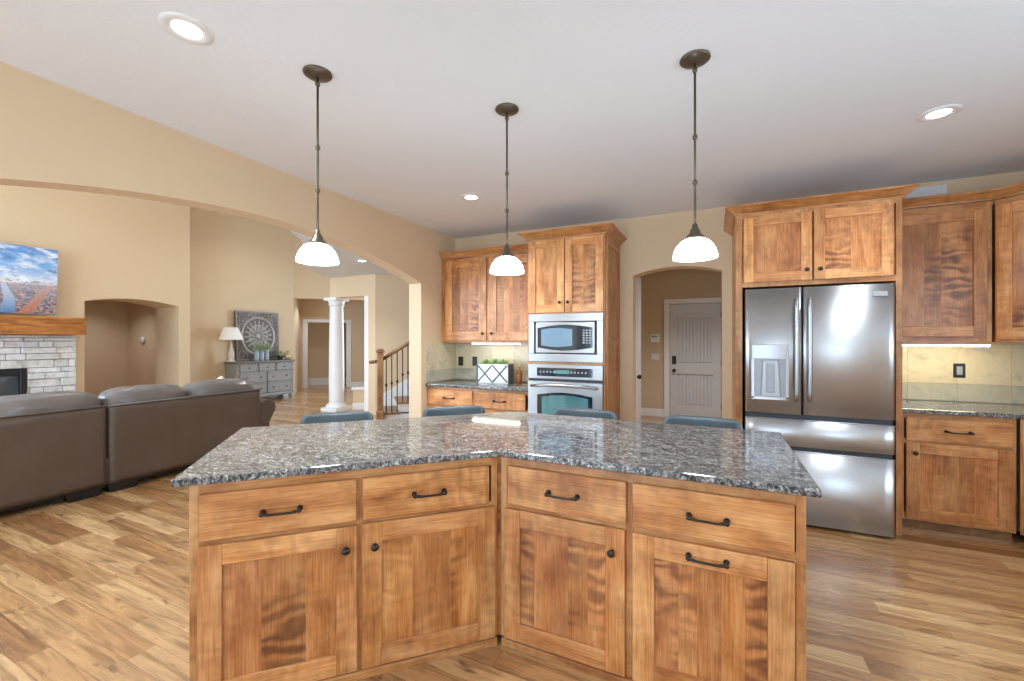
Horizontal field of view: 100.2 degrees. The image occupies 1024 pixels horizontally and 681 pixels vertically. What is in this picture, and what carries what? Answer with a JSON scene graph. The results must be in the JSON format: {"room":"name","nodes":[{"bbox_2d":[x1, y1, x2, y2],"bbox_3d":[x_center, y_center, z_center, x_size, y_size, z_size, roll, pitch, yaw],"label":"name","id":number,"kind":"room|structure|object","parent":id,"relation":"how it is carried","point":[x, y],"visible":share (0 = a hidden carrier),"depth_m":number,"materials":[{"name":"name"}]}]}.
{"room":"kitchen","nodes":[
{"label":"kitchen","id":0,"kind":"room"},
{"bbox_2d":[0,185,189,391],"bbox_3d":[-8.158,-0.900,5.206,0.800,4.600,7.240,0,0,25],"label":"wall","id":1,"kind":"structure","parent":0,"point":[109,247],"depth_m":7.26,"materials":[{"name":"beige paint"}]},
{"bbox_2d":[84,300,155,396],"bbox_3d":[-8.433,0.100,8.134,2.200,2.600,2.900,0,0,25],"label":"wall niche","id":2,"kind":"object","parent":1,"relation":"in","point":[115,356],"visible":0.13,"depth_m":9.46,"materials":[{"name":"beige paint"}]},
{"bbox_2d":[140,337,145,342],"bbox_3d":[-8.155,-0.010,9.446,0.150,0.150,0.050,0,0,25],"label":"wall sensor","id":3,"kind":"object","parent":2,"relation":"attached to","point":[142,339],"visible":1,"depth_m":9.42,"materials":[{"name":"white plastic"}]},
{"bbox_2d":[0,61,454,417],"bbox_3d":[-2.301,-0.900,2.470,0.172,4.600,7.300,0,0,25],"label":"wall","id":4,"kind":"structure","parent":0,"point":[53,135],"depth_m":2.75,"materials":[{"name":"beige paint"}]},
{"bbox_2d":[190,207,292,382],"bbox_3d":[-6.338,-0.900,9.876,0.200,4.600,2.760,0,0,25],"label":"wall","id":5,"kind":"structure","parent":0,"point":[237,263],"depth_m":9.60,"materials":[{"name":"beige paint"}]},
{"bbox_2d":[260,389,293,398],"bbox_3d":[-6.238,1.330,9.829,0.020,0.140,2.760,0,0,25],"label":"baseboard","id":6,"kind":"structure","parent":5,"relation":"attached to","point":[293,389],"depth_m":10.57,"materials":[{"name":"white paint"}]},
{"bbox_2d":[308,322,328,377],"bbox_3d":[-5.293,0.040,13.919,3.400,2.720,0.100,0,0,-20],"label":"wall","id":7,"kind":"structure","parent":0,"point":[318,332],"depth_m":13.57,"materials":[{"name":"beige paint"}]},
{"bbox_2d":[293,234,363,393],"bbox_3d":[-4.491,-0.900,12.348,3.350,4.600,1.600,0,0,-20],"label":"wall","id":8,"kind":"structure","parent":0,"point":[307,284],"depth_m":11.26,"materials":[{"name":"beige paint"}]},
{"bbox_2d":[301,299,363,387],"bbox_3d":[-3.796,0.040,13.447,5.300,2.720,0.120,0,0,-20],"label":"wall","id":9,"kind":"structure","parent":0,"point":[353,311],"depth_m":13.01,"materials":[{"name":"beige paint"}]},
{"bbox_2d":[303,319,350,387],"bbox_3d":[-5.528,0.385,12.826,1.320,2.030,0.160,0,0,-20],"label":"trim","id":10,"kind":"structure","parent":9,"relation":"attached to","point":[305,321],"depth_m":12.68,"materials":[{"name":"white paint"}]},
{"bbox_2d":[308,377,363,386],"bbox_3d":[-4.405,1.290,13.664,4.900,0.220,0.980,0,0,-20],"label":"baseboard","id":11,"kind":"structure","parent":9,"relation":"attached to","point":[311,381],"depth_m":13.50,"materials":[{"name":"white paint"}]},
{"bbox_2d":[344,323,345,385],"bbox_3d":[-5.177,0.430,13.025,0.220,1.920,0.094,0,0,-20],"label":"interior door","id":12,"kind":"structure","parent":9,"relation":"in","point":[344,323],"depth_m":13.06,"materials":[{"name":"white wood"}]},
{"bbox_2d":[291,231,392,277],"bbox_3d":[-2.220,-1.290,7.907,4.328,0.100,7.500,0,0,25],"label":"ceiling","id":13,"kind":"structure","parent":0,"point":[347,266],"depth_m":7.27,"materials":[{"name":"white paint"}]},
{"bbox_2d":[330,274,374,414],"bbox_3d":[-3.043,0.080,8.340,1.170,2.640,0.200,0,0,25],"label":"wall header","id":14,"kind":"structure","parent":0,"point":[362,285],"depth_m":8.07,"materials":[{"name":"beige paint"}]},
{"bbox_2d":[364,296,367,410],"bbox_3d":[-2.722,0.275,8.188,0.120,2.250,0.160,0,0,25],"label":"trim","id":15,"kind":"structure","parent":14,"relation":"attached to","point":[365,297],"depth_m":8.12,"materials":[{"name":"white paint"}]},
{"bbox_2d":[353,390,363,402],"bbox_3d":[-2.953,1.200,8.831,0.620,0.400,0.120,0,0,-20],"label":"wall","id":16,"kind":"structure","parent":0,"point":[358,395],"depth_m":8.71,"materials":[{"name":"beige paint"}]},
{"bbox_2d":[351,387,363,409],"bbox_3d":[-2.948,1.180,8.832,0.690,0.440,0.180,0,0,-20],"label":"trim","id":17,"kind":"structure","parent":16,"relation":"attached to","point":[355,406],"depth_m":8.69,"materials":[{"name":"white paint"}]},
{"bbox_2d":[375,274,408,414],"bbox_3d":[-0.699,0.080,8.745,4.000,2.640,0.150,0,0,-20],"label":"wall","id":18,"kind":"structure","parent":0,"point":[391,292],"depth_m":8.10,"materials":[{"name":"beige paint"}]},
{"bbox_2d":[0,0,1023,238],"bbox_3d":[0.342,-1.370,1.121,5.940,0.100,7.120,0,0,25],"label":"ceiling","id":19,"kind":"structure","parent":0,"point":[795,98],"depth_m":2.27,"materials":[{"name":"white paint"}]},
{"bbox_2d":[158,12,213,44],"bbox_3d":[-1.377,-1.316,1.813,0.190,0.008,0.190,0,0,25],"label":"recessed light","id":20,"kind":"object","parent":19,"relation":"in","point":[185,28],"visible":1,"depth_m":1.81,"materials":[{"name":"white plastic"}]},
{"bbox_2d":[295,64,338,265],"bbox_3d":[-0.959,-0.853,2.112,0.196,0.934,0.196,0,0,25],"label":"pendant light","id":21,"kind":"object","parent":19,"relation":"hanging from","point":[316,251],"visible":1,"depth_m":2.10,"materials":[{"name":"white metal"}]},
{"bbox_2d":[461,194,480,200],"bbox_3d":[-0.377,-1.316,3.939,0.190,0.008,0.190,0,0,25],"label":"recessed light","id":22,"kind":"object","parent":19,"relation":"in","point":[469,197],"visible":1,"depth_m":3.93,"materials":[{"name":"white plastic"}]},
{"bbox_2d":[490,103,523,274],"bbox_3d":[-0.029,-0.853,2.440,0.196,0.934,0.196,0,0,25],"label":"pendant light","id":23,"kind":"object","parent":19,"relation":"hanging from","point":[506,264],"visible":1,"depth_m":2.42,"materials":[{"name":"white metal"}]},
{"bbox_2d":[673,49,717,261],"bbox_3d":[0.857,-0.853,2.004,0.196,0.934,0.196,0,0,25],"label":"pendant light","id":24,"kind":"object","parent":19,"relation":"hanging from","point":[695,247],"visible":1,"depth_m":1.99,"materials":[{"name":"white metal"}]},
{"bbox_2d":[916,104,962,121],"bbox_3d":[2.477,-1.316,2.484,0.190,0.008,0.190,0,0,25],"label":"recessed light","id":25,"kind":"object","parent":19,"relation":"in","point":[941,112],"visible":1,"depth_m":2.48,"materials":[{"name":"white plastic"}]},
{"bbox_2d":[0,384,1023,680],"bbox_3d":[-2.429,1.450,6.679,15.900,0.100,15.000,0,0,25],"label":"floor","id":26,"kind":"structure","parent":0,"point":[96,588],"depth_m":2.31,"materials":[{"name":"brown wood"}]},
{"bbox_2d":[0,315,86,395],"bbox_3d":[-7.331,0.527,5.475,0.460,1.745,2.694,0,0,25],"label":"fireplace","id":27,"kind":"object","parent":26,"relation":"on","point":[48,367],"visible":0.59,"depth_m":6.24,"materials":[{"name":"brick"}]},
{"bbox_2d":[0,243,57,314],"bbox_3d":[-7.216,-0.874,5.772,0.099,0.970,1.550,0,0,25],"label":"picture","id":28,"kind":"object","parent":27,"relation":"on","point":[28,275],"visible":1,"depth_m":6.19},
{"bbox_2d":[0,378,275,512],"bbox_3d":[-4.152,0.922,4.158,1.075,0.956,3.291,0,0,25],"label":"sectional sofa","id":29,"kind":"object","parent":26,"relation":"on","point":[70,446],"visible":0.98,"depth_m":3.94,"materials":[{"name":"brown leather"}]},
{"bbox_2d":[0,391,100,415],"bbox_3d":[-4.028,0.616,3.655,0.371,0.336,0.755,0,0,25],"label":"cushion","id":30,"kind":"object","parent":29,"relation":"on","point":[58,403],"depth_m":3.61,"materials":[{"name":"grey leather"}]},
{"bbox_2d":[98,384,185,404],"bbox_3d":[-3.715,0.614,4.318,0.373,0.336,0.698,0,0,25],"label":"cushion","id":31,"kind":"object","parent":29,"relation":"on","point":[145,394],"depth_m":4.20,"materials":[{"name":"grey leather"}]},
{"bbox_2d":[182,378,252,395],"bbox_3d":[-3.410,0.617,4.970,0.370,0.339,0.743,0,0,25],"label":"cushion","id":32,"kind":"object","parent":29,"relation":"on","point":[228,386],"depth_m":4.84,"materials":[{"name":"grey leather"}]},
{"bbox_2d":[223,359,294,396],"bbox_3d":[-5.875,0.935,10.039,0.476,0.930,1.450,0,0,25],"label":"dresser","id":33,"kind":"object","parent":26,"relation":"on","point":[272,377],"visible":0.83,"depth_m":9.93,"materials":[{"name":"grey paint"}]},
{"bbox_2d":[218,327,243,361],"bbox_3d":[-6.173,0.090,9.405,0.476,0.755,0.476,0,0,25],"label":"table lamp","id":34,"kind":"object","parent":33,"relation":"on","point":[228,333],"visible":1,"depth_m":9.30,"materials":[{"name":"white fabric"}]},
{"bbox_2d":[234,310,278,360],"bbox_3d":[-6.008,-0.104,10.118,0.101,1.146,1.050,0,0,25],"label":"carved panel","id":35,"kind":"object","parent":33,"relation":"on","point":[254,327],"visible":0.93,"depth_m":10.04,"materials":[{"name":"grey wood"}]},
{"bbox_2d":[252,343,262,360],"bbox_3d":[-5.861,0.251,9.832,0.250,0.434,0.262,0,0,25],"label":"glass jar","id":36,"kind":"object","parent":33,"relation":"on","point":[256,354],"visible":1,"depth_m":9.79,"materials":[{"name":"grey glass"}]},
{"bbox_2d":[252,343,262,351],"bbox_3d":[-5.861,0.241,9.832,0.250,0.414,0.262,0,0,25],"label":"greenery","id":37,"kind":"object","parent":36,"relation":"on","point":[256,344],"depth_m":9.83,"materials":[{"name":"green plant"}]},
{"bbox_2d":[258,342,267,360],"bbox_3d":[-5.812,0.246,9.947,0.268,0.444,0.251,0,0,25],"label":"glass jar","id":38,"kind":"object","parent":33,"relation":"on","point":[261,354],"visible":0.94,"depth_m":9.90,"materials":[{"name":"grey glass"}]},
{"bbox_2d":[263,343,272,360],"bbox_3d":[-5.758,0.248,10.038,0.258,0.439,0.268,0,0,-20],"label":"glass jar","id":39,"kind":"object","parent":33,"relation":"on","point":[266,354],"visible":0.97,"depth_m":10.01,"materials":[{"name":"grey glass"}]},
{"bbox_2d":[263,343,272,351],"bbox_3d":[-5.757,0.239,10.037,0.258,0.419,0.268,0,0,-19],"label":"greenery","id":40,"kind":"object","parent":39,"relation":"on","point":[268,346],"depth_m":10.04,"materials":[{"name":"green plant"}]},
{"bbox_2d":[275,351,285,359],"bbox_3d":[-5.644,0.347,10.419,0.273,0.243,0.302,0,0,25],"label":"potted plant","id":41,"kind":"object","parent":33,"relation":"on","point":[280,357],"visible":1,"depth_m":10.38,"materials":[{"name":"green plant"}]},
{"bbox_2d":[284,351,291,359],"bbox_3d":[-5.544,0.353,10.573,0.202,0.230,0.185,0,0,-20],"label":"pot","id":42,"kind":"object","parent":33,"relation":"on","point":[287,356],"visible":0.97,"depth_m":10.52,"materials":[{"name":"gold"}]},
{"bbox_2d":[321,297,351,411],"bbox_3d":[-3.508,0.276,8.560,0.420,2.248,0.420,0,0,25],"label":"column","id":43,"kind":"structure","parent":26,"relation":"on","point":[336,403],"depth_m":8.44,"materials":[{"name":"white paint"}]},
{"bbox_2d":[300,411,373,423],"bbox_3d":[-1.080,0.938,2.637,0.444,0.927,0.462,0,0,-20],"label":"counter stool","id":44,"kind":"object","parent":26,"relation":"on","point":[328,417],"visible":0.25,"depth_m":2.80,"materials":[{"name":"leather"}]},
{"bbox_2d":[189,457,496,680],"bbox_3d":[-0.720,0.965,2.032,1.193,0.870,0.649,0,0,-20],"label":"base cabinet","id":45,"kind":"object","parent":26,"relation":"on","point":[353,575],"visible":0.95,"depth_m":1.74,"materials":[{"name":"brown wood"}]},
{"bbox_2d":[383,379,408,418],"bbox_3d":[-1.450,0.648,7.934,1.940,1.504,0.870,0,0,-20],"label":"staircase","id":46,"kind":"structure","parent":26,"relation":"on","point":[403,407],"depth_m":7.79,"materials":[{"name":"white wood"}]},
{"bbox_2d":[369,341,408,419],"bbox_3d":[-1.373,0.236,7.488,2.145,2.328,0.202,0,0,-17],"label":"stair railing","id":47,"kind":"object","parent":46,"relation":"on","point":[379,412],"visible":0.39,"depth_m":7.20,"materials":[{"name":"brown wood"}]},
{"bbox_2d":[422,405,484,416],"bbox_3d":[-0.354,0.938,2.897,0.444,0.927,0.462,0,0,-20],"label":"counter stool","id":48,"kind":"object","parent":26,"relation":"on","point":[465,409],"visible":0.21,"depth_m":3.06,"materials":[{"name":"blue leather"}]},
{"bbox_2d":[428,386,527,412],"bbox_3d":[-0.288,0.966,4.995,1.300,0.868,0.644,0,0,25],"label":"base cabinet","id":49,"kind":"object","parent":26,"relation":"on","point":[492,401],"visible":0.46,"depth_m":4.71,"materials":[{"name":"brown wood"}]},
{"bbox_2d":[426,379,527,391],"bbox_3d":[-0.287,0.515,4.997,1.300,0.030,0.630,0,0,25],"label":"countertop","id":50,"kind":"structure","parent":49,"relation":"on","point":[455,383],"depth_m":4.85,"materials":[{"name":"stone"}]},
{"bbox_2d":[476,358,513,383],"bbox_3d":[-0.201,0.354,5.061,0.405,0.291,0.204,0,0,18],"label":"planter box","id":51,"kind":"object","parent":50,"relation":"on","point":[494,372],"visible":0.99,"depth_m":4.98,"materials":[{"name":"white wood"}]},
{"bbox_2d":[516,365,521,383],"bbox_3d":[0.086,0.394,5.003,0.068,0.212,0.068,0,0,25],"label":"oil bottle","id":52,"kind":"object","parent":50,"relation":"on","point":[519,372],"visible":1,"depth_m":4.98,"materials":[{"name":"orange glass"}]},
{"bbox_2d":[517,222,626,419],"bbox_3d":[0.647,0.150,4.505,0.970,2.500,0.730,0,0,25],"label":"tall cabinet","id":53,"kind":"object","parent":26,"relation":"on","point":[575,269],"visible":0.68,"depth_m":4.25,"materials":[{"name":"brown wood"}]},
{"bbox_2d":[528,364,603,414],"bbox_3d":[0.629,0.639,4.468,0.772,0.802,0.683,0,0,25],"label":"wall oven","id":54,"kind":"object","parent":53,"relation":"in","point":[551,387],"visible":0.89,"depth_m":4.21,"materials":[{"name":"silver metal"}]},
{"bbox_2d":[555,370,568,373],"bbox_3d":[0.493,0.312,4.229,0.150,0.035,0.001,0,0,25],"label":"clock","id":55,"kind":"object","parent":54,"relation":"on","point":[556,371],"depth_m":4.23,"materials":[{"name":"teal glass"}]},
{"bbox_2d":[529,312,603,362],"bbox_3d":[0.623,-0.027,4.455,0.772,0.482,0.513,0,0,25],"label":"microwave","id":56,"kind":"object","parent":53,"relation":"in","point":[564,337],"visible":0.98,"depth_m":4.22,"materials":[{"name":"metal"}]},
{"bbox_2d":[553,407,617,419],"bbox_3d":[0.429,0.938,2.791,0.444,0.927,0.462,0,0,25],"label":"counter stool","id":57,"kind":"object","parent":26,"relation":"on","point":[579,412],"visible":0.21,"depth_m":2.95,"materials":[{"name":"blue leather"}]},
{"bbox_2d":[497,457,805,680],"bbox_3d":[0.402,0.965,2.063,1.610,0.870,0.649,0,0,25],"label":"base cabinet","id":58,"kind":"object","parent":26,"relation":"on","point":[606,575],"visible":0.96,"depth_m":1.68,"materials":[{"name":"brown wood"}]},
{"bbox_2d":[171,412,821,497],"bbox_3d":[-0.053,0.515,2.251,3.015,0.030,1.538,0,0,3],"label":"countertop","id":59,"kind":"structure","parent":58,"relation":"on","point":[740,458],"depth_m":1.98,"materials":[{"name":"stone"}]},
{"bbox_2d":[664,415,742,428],"bbox_3d":[1.095,0.938,2.476,0.444,0.927,0.462,0,0,25],"label":"counter stool","id":60,"kind":"object","parent":26,"relation":"on","point":[671,419],"visible":0.18,"depth_m":2.63,"materials":[{"name":"blue fabric"}]},
{"bbox_2d":[742,283,895,537],"bbox_3d":[2.412,0.500,3.507,0.921,1.800,0.898,0,0,25],"label":"refrigerator","id":61,"kind":"object","parent":26,"relation":"on","point":[818,362],"visible":0.92,"depth_m":3.13,"materials":[{"name":"metal"}]},
{"bbox_2d":[724,183,920,535],"bbox_3d":[2.462,0.154,3.598,1.211,2.492,0.820,0,0,25],"label":"refrigerator surround","id":62,"kind":"object","parent":26,"relation":"on","point":[852,237],"visible":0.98,"depth_m":3.25,"materials":[{"name":"brown wood"}]},
{"bbox_2d":[902,412,1015,541],"bbox_3d":[3.276,0.966,3.311,0.650,0.868,0.644,0,0,25],"label":"base cabinet","id":63,"kind":"object","parent":26,"relation":"on","point":[959,472],"visible":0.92,"depth_m":3.05,"materials":[{"name":"brown wood"}]},
{"bbox_2d":[1016,419,1023,535],"bbox_3d":[3.786,0.966,2.790,0.773,0.868,1.098,0,0,-41],"label":"base cabinet","id":64,"kind":"object","parent":26,"relation":"on","point":[1019,422],"visible":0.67,"depth_m":2.92,"materials":[{"name":"brown wood"}]},
{"bbox_2d":[902,399,1023,418],"bbox_3d":[3.508,0.515,2.960,1.366,0.030,1.070,0,0,25],"label":"countertop","id":65,"kind":"structure","parent":64,"relation":"on","point":[1013,411],"depth_m":3.15,"materials":[{"name":"stone"}]},
{"bbox_2d":[640,269,721,408],"bbox_3d":[2.856,0.040,7.914,2.800,2.720,0.150,0,0,25],"label":"wall","id":66,"kind":"structure","parent":0,"point":[656,287],"depth_m":7.90,"materials":[{"name":"brown paint"}]},
{"bbox_2d":[641,408,663,416],"bbox_3d":[2.241,1.330,8.110,1.220,0.140,0.020,0,0,25],"label":"baseboard","id":67,"kind":"structure","parent":66,"relation":"attached to","point":[644,411],"depth_m":7.93,"materials":[{"name":"white paint"}]},
{"bbox_2d":[650,334,659,341],"bbox_3d":[2.645,-0.040,7.912,0.170,0.150,0.033,0,0,25],"label":"alarm keypad","id":68,"kind":"object","parent":66,"relation":"attached to","point":[653,337],"visible":1,"depth_m":7.90,"materials":[{"name":"white plastic"}]},
{"bbox_2d":[651,353,658,359],"bbox_3d":[2.649,0.300,7.921,0.130,0.120,0.013,0,0,25],"label":"light switch","id":69,"kind":"object","parent":66,"relation":"attached to","point":[654,356],"visible":1,"depth_m":7.92,"materials":[{"name":"white plastic"}]},
{"bbox_2d":[664,297,721,417],"bbox_3d":[3.256,0.325,7.614,1.040,2.150,0.050,0,0,25],"label":"trim","id":70,"kind":"structure","parent":66,"relation":"attached to","point":[667,302],"depth_m":7.78,"materials":[{"name":"white paint"}]},
{"bbox_2d":[670,303,720,417],"bbox_3d":[3.247,0.370,7.585,0.842,2.040,0.110,0,0,25],"label":"door","id":71,"kind":"structure","parent":66,"relation":"in","point":[695,329],"depth_m":7.62,"materials":[{"name":"grey paint"}]},
{"bbox_2d":[455,171,1023,420],"bbox_3d":[1.852,0.040,4.445,5.650,2.720,0.180,0,0,25],"label":"wall","id":72,"kind":"structure","parent":0,"point":[650,245],"depth_m":4.48,"materials":[{"name":"beige paint"}]},
{"bbox_2d":[425,343,527,382],"bbox_3d":[-0.287,0.263,5.003,1.304,0.470,0.638,0,0,25],"label":"tile backsplash","id":73,"kind":"structure","parent":72,"relation":"attached to","point":[441,359],"depth_m":5.30,"materials":[{"name":"tile"}]},
{"bbox_2d":[458,357,462,365],"bbox_3d":[-0.660,0.265,5.515,0.070,0.116,0.010,0,0,25],"label":"wall outlet","id":74,"kind":"object","parent":73,"relation":"attached to","point":[460,359],"visible":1,"depth_m":5.51,"materials":[{"name":"black plastic"}]},
{"bbox_2d":[472,357,476,365],"bbox_3d":[-0.472,0.262,5.426,0.070,0.116,0.010,0,0,25],"label":"wall outlet","id":75,"kind":"object","parent":73,"relation":"attached to","point":[474,359],"visible":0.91,"depth_m":5.42,"materials":[{"name":"black plastic"}]},
{"bbox_2d":[439,244,527,342],"bbox_3d":[-0.228,-0.522,5.121,1.300,1.095,0.375,0,0,25],"label":"upper cabinet","id":76,"kind":"object","parent":72,"relation":"attached to","point":[479,305],"visible":0.85,"depth_m":5.01,"materials":[{"name":"brown wood"}]},
{"bbox_2d":[472,343,520,343],"bbox_3d":[-0.190,0.035,5.073,0.640,0.020,0.070,0,0,25],"label":"light","id":77,"kind":"object","parent":76,"relation":"attached to","point":[472,343],"visible":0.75,"depth_m":5.04,"materials":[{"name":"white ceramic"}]},
{"bbox_2d":[906,185,946,198],"bbox_3d":[3.461,-1.245,3.578,0.260,0.080,0.013,0,0,25],"label":"air vent","id":78,"kind":"object","parent":72,"relation":"in","point":[939,189],"visible":0.87,"depth_m":3.57,"materials":[{"name":"white metal"}]},
{"bbox_2d":[902,189,993,343],"bbox_3d":[3.335,-0.542,3.437,0.648,1.135,0.375,0,0,25],"label":"upper cabinet","id":79,"kind":"object","parent":72,"relation":"attached to","point":[947,250],"visible":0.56,"depth_m":3.28,"materials":[{"name":"brown wood"}]},
{"bbox_2d":[902,344,991,346],"bbox_3d":[3.332,0.035,3.364,0.610,0.020,0.070,0,0,25],"label":"light","id":80,"kind":"object","parent":79,"relation":"attached to","point":[976,345],"visible":0.55,"depth_m":3.30,"materials":[{"name":"white plastic"}]},
{"bbox_2d":[902,344,1023,403],"bbox_3d":[3.738,0.263,3.448,1.368,0.470,0.010,0,0,25],"label":"tile backsplash","id":81,"kind":"structure","parent":72,"relation":"attached to","point":[994,373],"depth_m":3.47,"materials":[{"name":"beige travertine stone tile"},{"name":"cream grout"}]},
{"bbox_2d":[953,363,965,377],"bbox_3d":[3.640,0.245,3.482,0.074,0.116,0.010,0,0,25],"label":"wall outlet","id":82,"kind":"object","parent":81,"relation":"attached to","point":[959,370],"visible":1,"depth_m":3.48,"materials":[{"name":"black plastic"}]},
{"bbox_2d":[992,182,1023,341],"bbox_3d":[3.835,-0.550,3.028,0.671,1.120,0.658,0,0,24],"label":"upper cabinet","id":83,"kind":"object","parent":72,"relation":"attached to","point":[1007,213],"visible":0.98,"depth_m":3.10,"materials":[{"name":"brown wood"}]},
{"bbox_3d":[1.460,0.040,6.610,1.390,2.720,3.400,0,0,25],"label":"wall","id":84,"kind":"structure","parent":0,"visible":0},
{"bbox_2d":[636,277,641,420],"bbox_3d":[1.473,0.330,4.928,0.070,2.140,0.370,0,0,25],"label":"door","id":85,"kind":"structure","parent":84,"relation":"in","point":[638,279],"depth_m":4.98,"materials":[{"name":"white paint"}]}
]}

